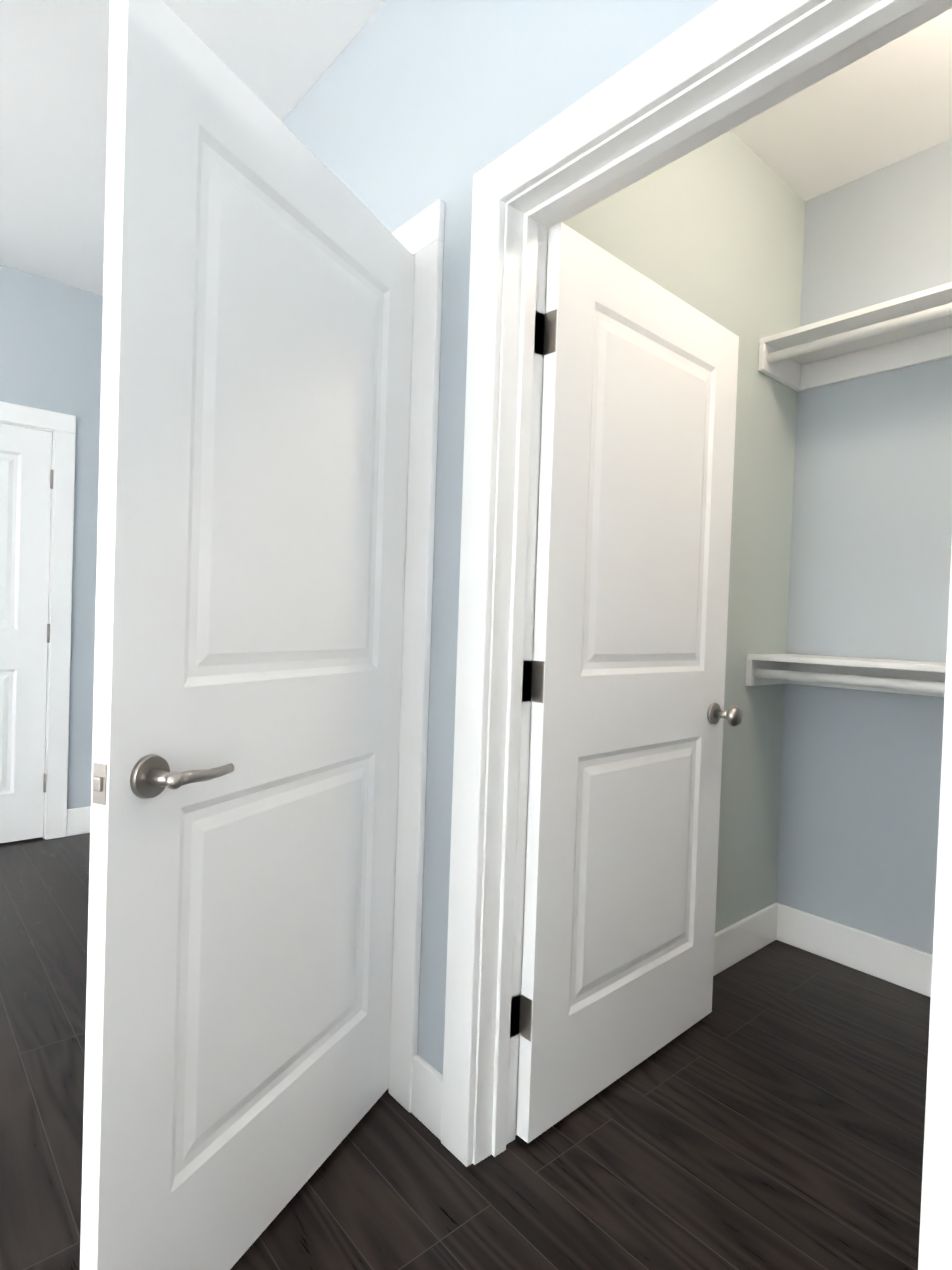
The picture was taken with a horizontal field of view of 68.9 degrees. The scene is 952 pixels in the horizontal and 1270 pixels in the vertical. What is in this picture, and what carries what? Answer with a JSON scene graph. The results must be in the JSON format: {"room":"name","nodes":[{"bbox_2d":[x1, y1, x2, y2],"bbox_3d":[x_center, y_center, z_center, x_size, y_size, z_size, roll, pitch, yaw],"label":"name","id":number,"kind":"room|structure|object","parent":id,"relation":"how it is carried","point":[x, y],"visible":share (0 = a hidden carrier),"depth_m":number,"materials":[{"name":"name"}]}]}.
{"room":"bedroom","nodes":[
{"label":"bedroom","id":0,"kind":"room"},
{"bbox_2d":[0,265,102,808],"bbox_3d":[-3.523,-0.384,2.253,4.320,2.740,0.120,1,1,-41],"label":"wall","id":1,"kind":"structure","parent":0,"point":[50,345],"depth_m":3.48,"materials":[{"name":"blue paint"}]},
{"bbox_2d":[0,423,53,842],"bbox_3d":[-2.424,-0.003,3.171,0.818,1.995,0.160,1,1,-41],"label":"door leaf","id":2,"kind":"structure","parent":1,"relation":"in","point":[26,478],"depth_m":3.35,"materials":[{"name":"white painted wood"},{"name":"satin nickel hardware"}]},
{"bbox_2d":[0,401,75,839],"bbox_3d":[-2.446,-0.047,3.194,1.000,2.105,0.138,1,1,-41],"label":"door frame","id":3,"kind":"structure","parent":1,"relation":"attached to","point":[61,427],"depth_m":3.43,"materials":[{"name":"white wood"}]},
{"bbox_2d":[0,833,930,1269],"bbox_3d":[-0.931,1.132,1.848,7.740,0.100,5.240,1,1,-41],"label":"floor","id":4,"kind":"structure","parent":0,"point":[768,1113],"depth_m":1.51,"materials":[{"name":"brown wood"}]},
{"bbox_2d":[0,0,951,295],"bbox_3d":[-0.834,-1.716,1.796,7.740,0.120,5.240,1,1,-41],"label":"ceiling","id":5,"kind":"structure","parent":0,"point":[884,106],"depth_m":2.13,"materials":[{"name":"white paint"}]},
{"bbox_2d":[282,0,718,1074],"bbox_3d":[-0.295,-0.269,1.923,0.120,2.740,4.620,1,1,-41],"label":"wall","id":6,"kind":"structure","parent":0,"point":[402,112],"depth_m":1.57,"materials":[{"name":"blue paint"}]},
{"bbox_2d":[80,0,414,1269],"bbox_3d":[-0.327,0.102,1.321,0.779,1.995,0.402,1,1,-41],"label":"door leaf","id":7,"kind":"structure","parent":6,"relation":"in","point":[256,386],"depth_m":1.16,"materials":[{"name":"white painted wood"},{"name":"satin nickel hardware"}]},
{"bbox_2d":[66,806,442,1139],"bbox_3d":[-2.008,1.001,0.574,4.200,0.135,4.500,1,1,-41],"label":"baseboard","id":8,"kind":"structure","parent":6,"relation":"attached to","point":[427,1086],"depth_m":1.58,"materials":[{"name":"white wood"}]},
{"bbox_2d":[388,199,444,1112],"bbox_3d":[-0.388,0.044,2.023,0.156,2.105,1.000,1,1,-41],"label":"door frame","id":9,"kind":"structure","parent":6,"relation":"attached to","point":[420,237],"depth_m":1.62,"materials":[{"name":"white wood"}]},
{"bbox_2d":[510,222,742,1142],"bbox_3d":[0.411,0.118,1.786,0.845,1.995,0.201,1,1,-41],"label":"closet door leaf","id":10,"kind":"structure","parent":6,"relation":"in","point":[629,714],"depth_m":1.69,"materials":[{"name":"white painted wood"},{"name":"satin nickel hardware"}]},
{"bbox_2d":[441,0,951,1269],"bbox_3d":[0.343,0.084,1.182,0.156,2.105,1.000,1,1,-41],"label":"trim","id":11,"kind":"structure","parent":6,"relation":"attached to","point":[713,70],"depth_m":1.45,"materials":[{"name":"white wood"}]},
{"bbox_2d":[562,130,804,932],"bbox_3d":[1.270,-0.230,2.728,3.300,2.740,0.080,1,1,-41],"label":"wall","id":12,"kind":"structure","parent":0,"point":[713,229],"depth_m":2.36,"materials":[{"name":"paint"}]},
{"bbox_2d":[713,903,780,975],"bbox_3d":[0.555,1.060,2.106,1.440,0.135,0.015,1,1,-41],"label":"baseboard","id":13,"kind":"structure","parent":12,"relation":"attached to","point":[750,934],"depth_m":2.44,"materials":[{"name":"white wood"}]},
{"bbox_2d":[776,139,951,953],"bbox_3d":[1.820,-0.197,1.928,0.120,2.740,1.850,1,1,-41],"label":"wall","id":14,"kind":"structure","parent":0,"point":[870,552],"depth_m":2.38,"materials":[{"name":"blue paint"}]},
{"bbox_2d":[745,282,951,696],"bbox_3d":[1.627,-0.331,1.833,0.300,1.299,1.728,1,1,-41],"label":"closet shelf","id":15,"kind":"object","parent":14,"relation":"attached to","point":[919,343],"visible":0.92,"depth_m":2.31,"materials":[{"name":"white wood"}]},
{"bbox_2d":[754,303,951,693],"bbox_3d":[1.538,-0.379,1.754,0.032,1.112,1.684,1,1,-41],"label":"hanging rail","id":16,"kind":"object","parent":15,"relation":"attached to","point":[865,332],"visible":1,"depth_m":2.14,"materials":[{"name":"white metal"}]},
{"bbox_2d":[781,904,932,996],"bbox_3d":[1.686,1.101,1.953,0.015,0.135,1.730,1,1,-41],"label":"baseboard","id":17,"kind":"structure","parent":14,"relation":"attached to","point":[905,966],"depth_m":2.37,"materials":[{"name":"white wood"}]}
]}

